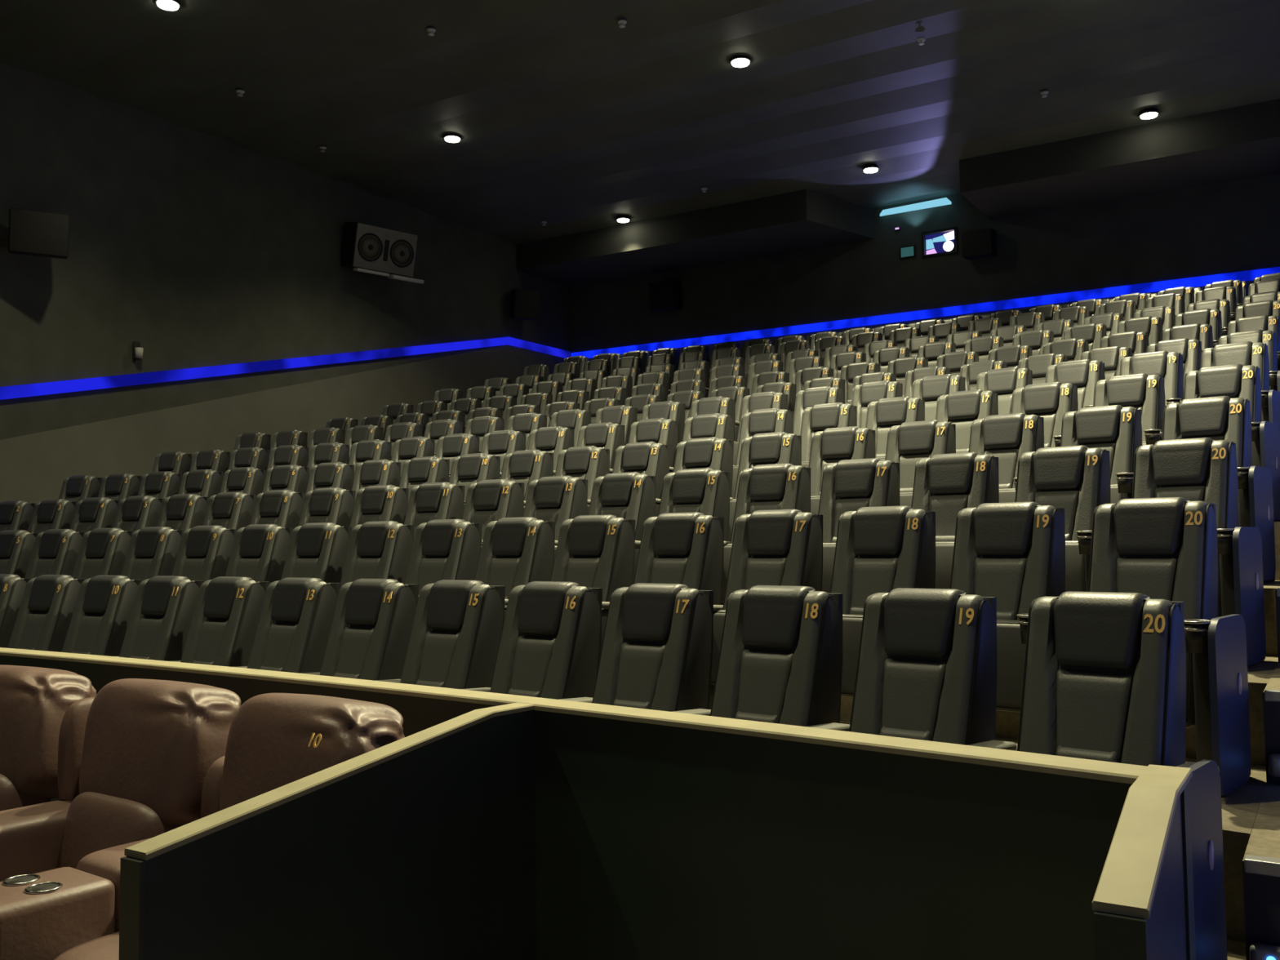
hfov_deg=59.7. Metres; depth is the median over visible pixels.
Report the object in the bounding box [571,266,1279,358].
light strip
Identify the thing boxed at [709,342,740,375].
seat
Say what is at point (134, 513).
seat
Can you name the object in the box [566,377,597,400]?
seat
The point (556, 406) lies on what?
seat
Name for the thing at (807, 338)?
seat
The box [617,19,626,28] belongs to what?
sprinkler
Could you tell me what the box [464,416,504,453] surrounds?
seat
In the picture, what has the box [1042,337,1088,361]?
seat
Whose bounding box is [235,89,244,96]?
sprinkler
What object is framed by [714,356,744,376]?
seat
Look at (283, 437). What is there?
seat
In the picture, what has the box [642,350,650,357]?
seat
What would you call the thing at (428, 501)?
seat
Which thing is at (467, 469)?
seat
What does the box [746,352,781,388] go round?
seat
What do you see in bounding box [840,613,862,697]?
seat cushion
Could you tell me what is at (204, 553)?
seat
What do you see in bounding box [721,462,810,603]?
seat
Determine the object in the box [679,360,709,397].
seat
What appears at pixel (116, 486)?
seat
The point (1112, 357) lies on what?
seat
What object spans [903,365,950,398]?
seat
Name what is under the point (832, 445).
seat
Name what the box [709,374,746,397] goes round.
seat
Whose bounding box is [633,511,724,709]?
seat
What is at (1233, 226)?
wall
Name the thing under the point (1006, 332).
seat
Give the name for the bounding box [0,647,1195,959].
wall
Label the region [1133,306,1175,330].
seat
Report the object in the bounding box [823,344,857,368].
seat
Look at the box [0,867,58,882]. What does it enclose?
armrest
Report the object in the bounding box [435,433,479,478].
seat
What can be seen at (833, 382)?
seat
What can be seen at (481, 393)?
seat
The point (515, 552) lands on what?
seat
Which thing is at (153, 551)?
seat
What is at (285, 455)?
seat
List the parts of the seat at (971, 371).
panel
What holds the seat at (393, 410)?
on the floor
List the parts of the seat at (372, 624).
panel, armrest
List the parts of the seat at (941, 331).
panel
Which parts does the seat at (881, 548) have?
panel, backrest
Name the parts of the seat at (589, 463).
panel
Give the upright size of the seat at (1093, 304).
1.013 m
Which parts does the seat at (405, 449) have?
panel, backrest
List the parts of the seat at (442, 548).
panel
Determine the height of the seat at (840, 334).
1.013 m
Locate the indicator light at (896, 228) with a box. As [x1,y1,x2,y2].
[894,226,900,231]
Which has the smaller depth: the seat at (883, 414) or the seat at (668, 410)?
the seat at (883, 414)
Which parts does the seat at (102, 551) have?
panel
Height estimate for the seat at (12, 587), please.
1.013 m
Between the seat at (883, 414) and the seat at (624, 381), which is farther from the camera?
the seat at (624, 381)
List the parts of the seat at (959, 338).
panel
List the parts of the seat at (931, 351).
panel, backrest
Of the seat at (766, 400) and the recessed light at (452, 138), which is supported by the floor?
the seat at (766, 400)
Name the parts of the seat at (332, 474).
panel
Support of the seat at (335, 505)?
on the floor
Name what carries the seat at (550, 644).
on the floor
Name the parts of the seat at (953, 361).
panel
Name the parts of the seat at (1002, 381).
panel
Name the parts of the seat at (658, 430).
backrest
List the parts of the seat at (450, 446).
panel, backrest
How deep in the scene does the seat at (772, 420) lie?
9.10 m
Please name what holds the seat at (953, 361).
on the floor
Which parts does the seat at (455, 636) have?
panel, armrest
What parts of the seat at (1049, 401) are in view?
panel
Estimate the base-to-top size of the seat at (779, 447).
1.013 m
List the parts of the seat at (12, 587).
backrest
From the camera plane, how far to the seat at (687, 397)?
12.50 m
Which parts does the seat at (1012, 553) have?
panel, backrest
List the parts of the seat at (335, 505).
panel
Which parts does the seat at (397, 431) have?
panel, backrest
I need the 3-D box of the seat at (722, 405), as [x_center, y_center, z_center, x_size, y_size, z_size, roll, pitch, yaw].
[0.626,-0.307,10.523,0.540,1.013,0.656,-3,-4,34]
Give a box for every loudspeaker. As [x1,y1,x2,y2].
[8,208,69,258]
[341,222,423,284]
[510,288,540,320]
[960,227,997,259]
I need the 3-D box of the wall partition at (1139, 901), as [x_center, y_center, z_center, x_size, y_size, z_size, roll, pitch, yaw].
[0.998,1.185,2.151,0.090,1.131,0.692,-3,-4,32]
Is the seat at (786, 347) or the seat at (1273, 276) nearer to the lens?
the seat at (1273, 276)
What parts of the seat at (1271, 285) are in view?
backrest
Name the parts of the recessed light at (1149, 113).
lamp glass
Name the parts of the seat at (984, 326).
panel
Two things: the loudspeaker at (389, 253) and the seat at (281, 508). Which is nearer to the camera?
the seat at (281, 508)
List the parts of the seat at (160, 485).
panel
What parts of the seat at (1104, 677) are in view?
panel, backrest, armrest, panel, arm panel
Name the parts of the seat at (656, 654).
panel, armrest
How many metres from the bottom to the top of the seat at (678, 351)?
1.013 m
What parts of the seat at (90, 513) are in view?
panel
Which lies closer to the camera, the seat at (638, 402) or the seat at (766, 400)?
the seat at (766, 400)
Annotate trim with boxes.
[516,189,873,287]
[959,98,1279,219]
[1244,854,1279,877]
[1263,688,1279,702]
[1275,587,1279,596]
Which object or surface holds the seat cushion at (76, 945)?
on the recliner at (275, 740)
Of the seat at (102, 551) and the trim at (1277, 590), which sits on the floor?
the seat at (102, 551)
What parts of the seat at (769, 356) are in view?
backrest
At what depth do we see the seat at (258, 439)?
13.60 m
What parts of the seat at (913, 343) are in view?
panel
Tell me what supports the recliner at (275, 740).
on the floor
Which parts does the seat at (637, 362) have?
backrest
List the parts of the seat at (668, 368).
backrest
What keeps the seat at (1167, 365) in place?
on the floor
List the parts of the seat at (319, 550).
panel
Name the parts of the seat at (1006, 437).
panel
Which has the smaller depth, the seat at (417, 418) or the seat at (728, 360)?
the seat at (417, 418)
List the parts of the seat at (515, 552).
panel, backrest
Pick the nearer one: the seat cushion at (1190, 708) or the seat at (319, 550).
the seat cushion at (1190, 708)
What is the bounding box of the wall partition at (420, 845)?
[119,702,536,959]
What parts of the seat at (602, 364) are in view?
backrest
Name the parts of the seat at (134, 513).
panel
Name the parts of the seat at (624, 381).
backrest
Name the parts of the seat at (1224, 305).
backrest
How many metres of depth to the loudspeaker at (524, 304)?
20.95 m
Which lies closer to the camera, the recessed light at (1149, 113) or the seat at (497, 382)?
the recessed light at (1149, 113)
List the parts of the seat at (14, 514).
panel, backrest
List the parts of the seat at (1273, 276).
backrest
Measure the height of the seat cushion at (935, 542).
0.348 m
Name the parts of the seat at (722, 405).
backrest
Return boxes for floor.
[840,521,1279,959]
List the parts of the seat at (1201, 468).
panel, backrest, arm panel, panel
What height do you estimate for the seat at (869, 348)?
1.013 m
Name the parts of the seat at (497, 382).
backrest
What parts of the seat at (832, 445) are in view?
panel, backrest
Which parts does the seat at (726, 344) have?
backrest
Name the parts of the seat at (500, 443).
panel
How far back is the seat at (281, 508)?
9.01 m
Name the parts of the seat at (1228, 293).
backrest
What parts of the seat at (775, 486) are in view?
panel, backrest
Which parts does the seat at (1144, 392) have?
panel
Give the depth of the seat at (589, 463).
8.79 m
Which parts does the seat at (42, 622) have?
panel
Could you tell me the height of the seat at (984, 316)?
1.013 m
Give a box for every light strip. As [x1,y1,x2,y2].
[0,337,570,399]
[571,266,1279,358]
[880,197,951,216]
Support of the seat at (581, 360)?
on the floor
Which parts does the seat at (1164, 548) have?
panel, backrest, arm panel, panel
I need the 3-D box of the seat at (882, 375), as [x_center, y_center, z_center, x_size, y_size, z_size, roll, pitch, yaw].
[2.307,-0.603,11.124,0.540,1.013,0.656,-3,-4,35]
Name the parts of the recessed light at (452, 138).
lamp glass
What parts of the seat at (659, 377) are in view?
backrest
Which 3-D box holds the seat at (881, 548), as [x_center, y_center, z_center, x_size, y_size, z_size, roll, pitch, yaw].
[1.003,0.613,4.764,0.540,1.013,0.656,-3,-4,39]
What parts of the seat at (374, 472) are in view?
panel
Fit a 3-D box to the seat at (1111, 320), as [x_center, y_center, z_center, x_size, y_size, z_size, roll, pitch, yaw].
[5.384,-1.470,12.939,0.540,1.013,0.656,-3,-4,38]
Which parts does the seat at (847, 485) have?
panel, backrest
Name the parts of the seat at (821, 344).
panel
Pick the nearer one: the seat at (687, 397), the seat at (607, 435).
the seat at (607, 435)
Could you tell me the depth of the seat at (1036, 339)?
12.42 m
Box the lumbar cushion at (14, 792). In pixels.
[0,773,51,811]
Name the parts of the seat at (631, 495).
panel, backrest, arm panel, armrest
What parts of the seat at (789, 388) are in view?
backrest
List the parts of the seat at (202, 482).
panel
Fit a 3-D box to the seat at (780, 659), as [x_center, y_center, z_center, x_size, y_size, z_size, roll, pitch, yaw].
[0.418,0.879,3.813,0.540,1.013,0.656,-3,-4,39]
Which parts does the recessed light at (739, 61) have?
lamp glass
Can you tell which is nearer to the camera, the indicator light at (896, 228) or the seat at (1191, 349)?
the seat at (1191, 349)
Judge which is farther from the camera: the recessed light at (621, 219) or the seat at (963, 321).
the recessed light at (621, 219)
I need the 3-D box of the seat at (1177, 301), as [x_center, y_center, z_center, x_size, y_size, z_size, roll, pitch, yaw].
[6.356,-1.786,13.461,0.540,1.013,0.656,-3,-4,39]
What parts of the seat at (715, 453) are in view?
backrest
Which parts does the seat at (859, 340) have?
panel, backrest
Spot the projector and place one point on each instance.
(948, 246)
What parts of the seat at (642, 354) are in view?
backrest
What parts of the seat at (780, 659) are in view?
panel, armrest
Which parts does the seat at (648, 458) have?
panel, backrest, arm panel, armrest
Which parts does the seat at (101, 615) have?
panel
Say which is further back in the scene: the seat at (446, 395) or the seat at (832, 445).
the seat at (446, 395)
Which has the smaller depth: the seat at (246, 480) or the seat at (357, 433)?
the seat at (246, 480)
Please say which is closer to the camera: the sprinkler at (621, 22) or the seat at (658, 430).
the seat at (658, 430)
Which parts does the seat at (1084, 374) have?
panel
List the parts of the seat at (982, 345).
backrest, panel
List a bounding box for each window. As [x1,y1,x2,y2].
[899,244,915,259]
[920,226,957,257]
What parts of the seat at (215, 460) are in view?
backrest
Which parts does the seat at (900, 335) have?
panel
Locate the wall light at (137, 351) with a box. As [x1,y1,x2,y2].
[133,341,143,359]
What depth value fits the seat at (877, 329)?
18.20 m
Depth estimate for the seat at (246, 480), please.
10.76 m
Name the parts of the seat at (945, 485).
panel, backrest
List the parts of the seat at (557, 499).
panel, backrest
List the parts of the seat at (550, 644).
panel, armrest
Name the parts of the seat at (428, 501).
panel, backrest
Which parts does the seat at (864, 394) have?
panel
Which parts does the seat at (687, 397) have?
panel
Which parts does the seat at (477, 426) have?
panel, backrest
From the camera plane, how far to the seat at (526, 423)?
11.84 m
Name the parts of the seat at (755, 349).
backrest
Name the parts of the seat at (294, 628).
panel, armrest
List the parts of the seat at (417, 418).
backrest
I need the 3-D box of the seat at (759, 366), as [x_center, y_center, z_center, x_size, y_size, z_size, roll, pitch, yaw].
[1.564,-1.052,14.167,0.540,1.013,0.656,-3,-4,32]
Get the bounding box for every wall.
[0,62,568,503]
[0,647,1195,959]
[568,173,1279,368]
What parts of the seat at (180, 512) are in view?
panel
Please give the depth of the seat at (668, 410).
10.98 m
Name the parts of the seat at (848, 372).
panel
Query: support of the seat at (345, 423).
on the floor
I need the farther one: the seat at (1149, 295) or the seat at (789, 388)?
the seat at (1149, 295)
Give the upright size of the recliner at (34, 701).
1.157 m
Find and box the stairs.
[1242,586,1279,959]
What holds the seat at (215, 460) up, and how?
on the floor
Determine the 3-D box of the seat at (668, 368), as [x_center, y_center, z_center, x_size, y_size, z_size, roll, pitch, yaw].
[0.240,-1.231,16.266,0.540,1.013,0.656,-2,-4,28]
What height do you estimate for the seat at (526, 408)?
1.013 m
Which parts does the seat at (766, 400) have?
backrest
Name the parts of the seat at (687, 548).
panel, backrest, arm panel, armrest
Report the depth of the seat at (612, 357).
19.25 m
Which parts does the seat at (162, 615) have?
panel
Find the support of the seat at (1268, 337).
on the floor
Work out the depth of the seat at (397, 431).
12.65 m
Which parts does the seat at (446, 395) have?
panel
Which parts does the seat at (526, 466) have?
panel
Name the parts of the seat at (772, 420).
backrest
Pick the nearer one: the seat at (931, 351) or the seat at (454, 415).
the seat at (931, 351)
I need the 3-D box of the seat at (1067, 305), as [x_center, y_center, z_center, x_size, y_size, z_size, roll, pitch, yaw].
[6.213,-2.122,16.405,0.540,1.013,0.656,-3,-4,36]
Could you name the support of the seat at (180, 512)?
on the floor
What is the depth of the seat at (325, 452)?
11.70 m
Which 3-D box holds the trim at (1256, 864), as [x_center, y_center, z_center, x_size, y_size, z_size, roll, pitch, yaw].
[2.303,0.990,2.537,1.635,0.036,0.057,-3,-4,32]
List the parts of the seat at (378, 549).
panel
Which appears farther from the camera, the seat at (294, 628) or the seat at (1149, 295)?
the seat at (1149, 295)
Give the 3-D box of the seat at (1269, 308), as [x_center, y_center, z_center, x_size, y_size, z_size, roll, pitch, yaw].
[6.074,-1.284,10.862,0.558,1.013,0.660,-3,-4,41]
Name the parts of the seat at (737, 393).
backrest, arm panel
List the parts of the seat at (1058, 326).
panel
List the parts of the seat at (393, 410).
backrest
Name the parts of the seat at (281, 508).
panel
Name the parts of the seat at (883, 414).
panel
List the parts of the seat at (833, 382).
backrest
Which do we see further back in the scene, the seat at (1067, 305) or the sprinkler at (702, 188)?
the sprinkler at (702, 188)
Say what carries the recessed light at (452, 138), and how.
in the ceiling
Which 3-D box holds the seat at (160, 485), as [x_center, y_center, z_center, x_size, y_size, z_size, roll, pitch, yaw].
[-4.916,0.406,11.082,0.540,1.013,0.656,-2,-4,25]
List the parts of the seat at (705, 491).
panel, backrest, armrest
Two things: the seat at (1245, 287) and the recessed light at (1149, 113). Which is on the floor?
the seat at (1245, 287)
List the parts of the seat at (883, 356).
panel, backrest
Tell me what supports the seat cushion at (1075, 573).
on the seat at (1075, 479)
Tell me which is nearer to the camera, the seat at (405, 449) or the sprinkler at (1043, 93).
the seat at (405, 449)
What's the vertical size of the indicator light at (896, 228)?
0.060 m
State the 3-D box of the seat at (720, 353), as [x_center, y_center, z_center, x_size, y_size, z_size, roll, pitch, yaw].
[1.266,-1.542,16.874,0.540,1.013,0.656,-2,-4,29]
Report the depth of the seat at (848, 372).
12.52 m
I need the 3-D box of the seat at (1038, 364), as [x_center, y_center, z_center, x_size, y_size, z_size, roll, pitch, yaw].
[3.652,-0.672,10.123,0.540,1.013,0.656,-3,-4,38]
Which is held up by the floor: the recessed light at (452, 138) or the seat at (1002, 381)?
the seat at (1002, 381)
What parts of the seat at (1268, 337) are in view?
backrest, arm panel, panel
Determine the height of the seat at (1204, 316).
1.013 m
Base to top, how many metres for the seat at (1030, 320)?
1.013 m
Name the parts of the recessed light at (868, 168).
lamp glass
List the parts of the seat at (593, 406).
panel, backrest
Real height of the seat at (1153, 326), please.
1.013 m
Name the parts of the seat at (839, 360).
panel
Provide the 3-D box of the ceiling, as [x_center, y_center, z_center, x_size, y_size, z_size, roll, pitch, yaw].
[-2.810,-5.367,7.053,15.020,0.045,28.670,-3,-4,32]
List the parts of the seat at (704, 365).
backrest, arm panel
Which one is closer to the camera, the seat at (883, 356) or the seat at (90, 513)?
the seat at (90, 513)
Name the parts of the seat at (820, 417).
panel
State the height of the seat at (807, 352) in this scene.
1.013 m
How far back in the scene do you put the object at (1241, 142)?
16.03 m
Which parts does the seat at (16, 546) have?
panel, backrest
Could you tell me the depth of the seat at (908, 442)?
7.16 m
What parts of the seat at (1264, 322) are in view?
backrest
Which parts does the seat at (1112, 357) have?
panel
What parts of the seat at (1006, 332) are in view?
panel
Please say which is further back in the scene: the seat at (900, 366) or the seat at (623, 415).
the seat at (900, 366)
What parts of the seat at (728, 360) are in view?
backrest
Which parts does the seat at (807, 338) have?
backrest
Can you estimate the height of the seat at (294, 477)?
1.013 m
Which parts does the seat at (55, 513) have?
panel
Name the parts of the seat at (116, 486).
panel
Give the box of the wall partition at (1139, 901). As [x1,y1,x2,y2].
[1092,764,1192,959]
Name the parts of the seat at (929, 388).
panel, backrest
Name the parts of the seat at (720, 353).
backrest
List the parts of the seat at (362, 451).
panel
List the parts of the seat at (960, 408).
panel, backrest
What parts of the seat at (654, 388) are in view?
backrest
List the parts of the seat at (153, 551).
panel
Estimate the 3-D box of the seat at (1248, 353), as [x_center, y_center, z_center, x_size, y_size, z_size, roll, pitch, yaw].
[4.197,-0.496,7.816,0.558,1.013,0.660,-3,-4,41]
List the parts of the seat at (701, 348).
backrest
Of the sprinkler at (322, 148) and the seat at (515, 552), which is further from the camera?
the sprinkler at (322, 148)
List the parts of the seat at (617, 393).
backrest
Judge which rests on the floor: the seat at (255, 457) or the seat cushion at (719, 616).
the seat at (255, 457)
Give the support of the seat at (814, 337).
on the floor
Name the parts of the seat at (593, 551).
panel, backrest, arm panel, armrest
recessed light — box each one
[154,0,181,10]
[443,133,462,142]
[616,215,630,222]
[729,55,751,67]
[862,164,879,173]
[1138,107,1159,119]
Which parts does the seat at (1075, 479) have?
panel, backrest, arm panel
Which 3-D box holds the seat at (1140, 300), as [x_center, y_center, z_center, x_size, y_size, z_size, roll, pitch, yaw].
[6.519,-2.014,14.786,0.540,1.013,0.656,-3,-4,38]
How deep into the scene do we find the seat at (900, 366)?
12.20 m
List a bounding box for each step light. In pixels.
[1249,942,1279,959]
[1268,753,1279,777]
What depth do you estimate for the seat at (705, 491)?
6.88 m
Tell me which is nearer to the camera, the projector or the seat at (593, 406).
the seat at (593, 406)
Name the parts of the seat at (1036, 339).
panel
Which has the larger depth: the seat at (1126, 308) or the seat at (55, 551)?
the seat at (1126, 308)
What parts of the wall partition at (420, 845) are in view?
panel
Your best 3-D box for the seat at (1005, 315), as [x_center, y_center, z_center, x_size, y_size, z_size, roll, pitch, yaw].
[5.175,-1.944,15.787,0.540,1.013,0.656,-3,-4,35]
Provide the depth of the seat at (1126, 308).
13.95 m
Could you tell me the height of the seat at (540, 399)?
1.013 m
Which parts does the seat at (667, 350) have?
backrest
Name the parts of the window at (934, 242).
lit panel, pane, lit panel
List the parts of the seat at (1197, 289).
backrest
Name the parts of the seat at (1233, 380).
backrest, arm panel, panel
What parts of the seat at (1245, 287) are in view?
backrest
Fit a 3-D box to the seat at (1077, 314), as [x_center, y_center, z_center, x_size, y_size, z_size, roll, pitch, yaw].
[5.474,-1.738,14.152,0.540,1.013,0.656,-3,-4,37]
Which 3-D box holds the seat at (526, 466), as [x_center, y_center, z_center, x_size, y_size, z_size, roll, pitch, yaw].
[-0.999,0.247,8.944,0.540,1.013,0.656,-3,-4,33]
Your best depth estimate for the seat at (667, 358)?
17.57 m
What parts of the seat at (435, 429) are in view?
panel, backrest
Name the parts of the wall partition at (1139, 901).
panel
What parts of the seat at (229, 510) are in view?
panel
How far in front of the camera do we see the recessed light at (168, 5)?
11.79 m
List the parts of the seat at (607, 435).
backrest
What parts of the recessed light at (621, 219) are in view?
lamp glass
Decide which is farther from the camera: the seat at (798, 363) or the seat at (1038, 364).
the seat at (798, 363)
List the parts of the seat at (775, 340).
backrest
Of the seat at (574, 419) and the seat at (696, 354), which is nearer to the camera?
the seat at (574, 419)
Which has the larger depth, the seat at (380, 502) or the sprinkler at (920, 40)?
the sprinkler at (920, 40)
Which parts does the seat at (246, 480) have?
panel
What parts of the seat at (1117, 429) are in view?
panel, arm panel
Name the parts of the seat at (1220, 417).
panel, backrest, arm panel, panel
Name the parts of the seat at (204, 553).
panel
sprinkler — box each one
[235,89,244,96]
[319,146,326,151]
[426,27,435,35]
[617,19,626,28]
[701,187,707,192]
[916,37,926,44]
[1040,90,1048,97]
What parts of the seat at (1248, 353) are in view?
backrest, arm panel, panel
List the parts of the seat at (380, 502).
panel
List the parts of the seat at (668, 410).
backrest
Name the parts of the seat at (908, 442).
panel, backrest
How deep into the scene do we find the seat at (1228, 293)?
13.23 m
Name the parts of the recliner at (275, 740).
arm, backrest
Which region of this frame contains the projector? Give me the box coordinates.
[942,240,955,252]
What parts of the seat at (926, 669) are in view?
panel, armrest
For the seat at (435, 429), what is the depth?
12.39 m
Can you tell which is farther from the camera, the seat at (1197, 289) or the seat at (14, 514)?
the seat at (1197, 289)
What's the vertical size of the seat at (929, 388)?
1.013 m
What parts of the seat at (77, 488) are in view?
panel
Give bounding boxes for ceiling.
[0,0,1279,244]
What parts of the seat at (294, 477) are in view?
panel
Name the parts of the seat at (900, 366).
panel, backrest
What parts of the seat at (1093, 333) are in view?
panel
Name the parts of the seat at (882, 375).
backrest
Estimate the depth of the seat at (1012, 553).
4.51 m
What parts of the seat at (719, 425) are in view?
backrest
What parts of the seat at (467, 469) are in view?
panel, backrest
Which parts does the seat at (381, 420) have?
backrest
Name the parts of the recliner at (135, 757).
arm, backrest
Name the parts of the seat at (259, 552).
panel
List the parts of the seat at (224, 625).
panel, armrest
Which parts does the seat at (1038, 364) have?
panel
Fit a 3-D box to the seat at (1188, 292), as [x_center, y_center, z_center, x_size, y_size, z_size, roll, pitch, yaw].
[6.957,-2.038,14.437,0.540,1.013,0.656,-3,-4,39]
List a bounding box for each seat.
[0,500,35,532]
[0,529,39,577]
[0,573,32,648]
[7,574,87,652]
[24,528,85,577]
[27,498,77,533]
[58,475,102,502]
[61,574,144,657]
[70,497,120,532]
[71,528,133,578]
[97,473,142,500]
[112,495,164,531]
[119,575,205,662]
[120,526,184,579]
[137,471,182,498]
[151,451,191,476]
[156,493,209,530]
[172,525,237,581]
[177,469,223,497]
[180,576,270,668]
[190,448,230,474]
[202,491,256,529]
[219,466,266,496]
[225,524,293,583]
[227,447,269,471]
[234,431,271,451]
[247,577,341,675]
[249,489,305,529]
[262,464,309,496]
[266,444,309,473]
[268,430,307,460]
[280,522,351,582]
[298,487,355,526]
[304,462,354,497]
[306,442,350,474]
[307,427,345,457]
[320,578,418,683]
[325,417,358,444]
[340,520,414,586]
[345,424,383,457]
[348,439,391,474]
[349,484,408,529]
[351,459,400,499]
[360,414,393,440]
[382,402,413,424]
[384,422,422,458]
[391,436,435,475]
[395,412,428,436]
[399,456,449,502]
[400,579,505,692]
[404,481,464,538]
[404,519,482,595]
[416,400,447,422]
[423,418,462,456]
[431,409,465,433]
[433,388,462,410]
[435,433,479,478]
[448,453,500,504]
[450,397,481,431]
[462,479,524,545]
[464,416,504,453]
[466,386,495,408]
[467,407,502,420]
[475,516,555,617]
[480,430,525,479]
[484,377,511,395]
[484,395,516,421]
[489,581,602,702]
[498,382,528,404]
[500,449,553,513]
[503,404,540,430]
[506,412,546,450]
[515,374,542,393]
[520,392,552,415]
[523,364,549,381]
[523,475,587,559]
[527,426,574,476]
[532,380,562,402]
[543,400,579,426]
[546,372,575,391]
[550,408,591,447]
[551,514,635,652]
[553,361,580,378]
[555,445,609,515]
[556,389,589,409]
[564,355,588,372]
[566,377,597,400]
[577,422,625,473]
[579,368,607,388]
[583,359,611,376]
[583,397,620,423]
[588,471,656,582]
[591,582,713,715]
[592,353,617,375]
[593,386,626,404]
[595,404,637,445]
[600,374,632,397]
[611,352,622,359]
[612,366,640,386]
[612,441,669,516]
[614,356,642,373]
[622,350,647,373]
[624,394,662,422]
[628,417,678,472]
[631,382,665,401]
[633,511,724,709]
[636,370,668,401]
[641,400,684,444]
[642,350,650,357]
[645,363,674,394]
[646,353,674,366]
[652,347,677,372]
[657,467,730,604]
[666,390,705,420]
[670,378,705,393]
[671,347,679,369]
[672,367,706,382]
[672,413,735,471]
[672,436,733,500]
[677,350,706,370]
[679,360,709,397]
[682,344,710,370]
[689,396,736,442]
[707,364,743,397]
[708,346,740,388]
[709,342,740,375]
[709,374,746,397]
[710,585,849,731]
[711,386,749,441]
[711,509,822,684]
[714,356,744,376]
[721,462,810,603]
[728,431,801,541]
[731,408,793,497]
[733,391,787,465]
[742,340,750,358]
[743,338,772,359]
[744,343,774,385]
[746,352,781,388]
[747,360,782,395]
[751,370,789,394]
[755,381,796,414]
[773,337,782,353]
[776,334,804,355]
[779,339,809,371]
[785,348,818,373]
[788,355,823,384]
[793,386,843,435]
[795,366,833,392]
[800,402,857,467]
[803,377,844,404]
[804,333,813,342]
[808,426,875,515]
[809,331,838,349]
[814,335,845,360]
[817,457,899,593]
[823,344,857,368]
[829,506,935,697]
[830,351,866,377]
[838,330,845,337]
[840,361,879,404]
[844,327,872,345]
[848,587,1017,751]
[850,371,896,404]
[851,331,882,352]
[851,380,902,428]
[863,340,897,362]
[865,395,924,460]
[871,326,880,332]
[872,346,910,373]
[879,323,908,340]
[884,419,955,506]
[887,355,928,396]
[888,327,920,346]
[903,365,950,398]
[904,335,938,356]
[907,322,916,328]
[911,373,965,420]
[911,452,999,588]
[915,319,944,336]
[917,341,955,366]
[927,322,960,341]
[935,389,998,453]
[936,351,978,375]
[943,318,953,323]
[946,330,982,351]
[949,502,1065,712]
[951,314,982,331]
[960,360,1007,391]
[964,335,1003,361]
[968,317,1001,336]
[968,413,1044,502]
[976,367,1032,414]
[979,313,991,318]
[988,344,1032,368]
[990,309,1021,326]
[990,324,1026,346]
[1009,311,1044,331]
[1010,382,1078,447]
[1012,328,1053,355]
[1014,445,1110,591]
[1017,591,1227,959]
[1018,308,1031,313]
[1018,353,1067,384]
[1029,304,1062,320]
[1035,319,1073,340]
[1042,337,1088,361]
[1044,359,1105,408]
[1053,306,1088,325]
[1060,303,1071,308]
[1060,404,1142,503]
[1063,323,1106,351]
[1070,298,1104,316]
[1080,346,1132,379]
[1083,312,1123,335]
[1088,497,1251,795]
[1093,373,1164,445]
[1097,299,1136,320]
[1100,330,1149,355]
[1102,298,1113,303]
[1113,293,1147,311]
[1117,315,1162,344]
[1120,351,1183,405]
[1132,437,1266,666]
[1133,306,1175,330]
[1145,293,1185,315]
[1146,293,1157,297]
[1146,337,1201,385]
[1157,286,1194,311]
[1161,323,1213,351]
[1162,395,1275,582]
[1174,308,1222,347]
[1183,364,1279,521]
[1186,298,1230,336]
[1193,287,1202,302]
[1195,286,1236,320]
[1200,341,1279,436]
[1204,280,1243,307]
[1217,329,1279,391]
[1226,315,1279,370]
[1235,300,1279,319]
[1241,280,1248,297]
[1242,290,1279,305]
[1248,278,1279,296]
[1253,272,1279,283]
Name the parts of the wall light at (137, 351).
lamp shade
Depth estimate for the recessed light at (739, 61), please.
13.30 m
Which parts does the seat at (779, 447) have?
panel, backrest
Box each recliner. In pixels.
[0,664,96,811]
[0,678,240,882]
[0,693,404,959]
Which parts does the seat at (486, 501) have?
panel, backrest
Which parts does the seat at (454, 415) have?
backrest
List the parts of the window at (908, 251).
pane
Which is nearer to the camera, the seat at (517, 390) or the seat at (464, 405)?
the seat at (464, 405)
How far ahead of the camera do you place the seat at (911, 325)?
17.89 m
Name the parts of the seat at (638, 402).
panel, backrest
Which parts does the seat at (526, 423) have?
panel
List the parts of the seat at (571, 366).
backrest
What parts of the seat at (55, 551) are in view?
panel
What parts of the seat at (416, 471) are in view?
panel, backrest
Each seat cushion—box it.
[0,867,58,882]
[53,931,119,959]
[711,609,725,684]
[822,542,835,544]
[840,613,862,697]
[935,542,954,543]
[995,619,1020,712]
[1065,540,1085,591]
[1186,653,1195,728]
[1217,554,1222,617]
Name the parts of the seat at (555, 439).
panel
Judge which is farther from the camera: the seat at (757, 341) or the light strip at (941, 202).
the light strip at (941, 202)
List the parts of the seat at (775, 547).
panel, backrest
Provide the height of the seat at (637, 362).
1.013 m
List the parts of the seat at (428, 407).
backrest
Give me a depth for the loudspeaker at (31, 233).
12.92 m

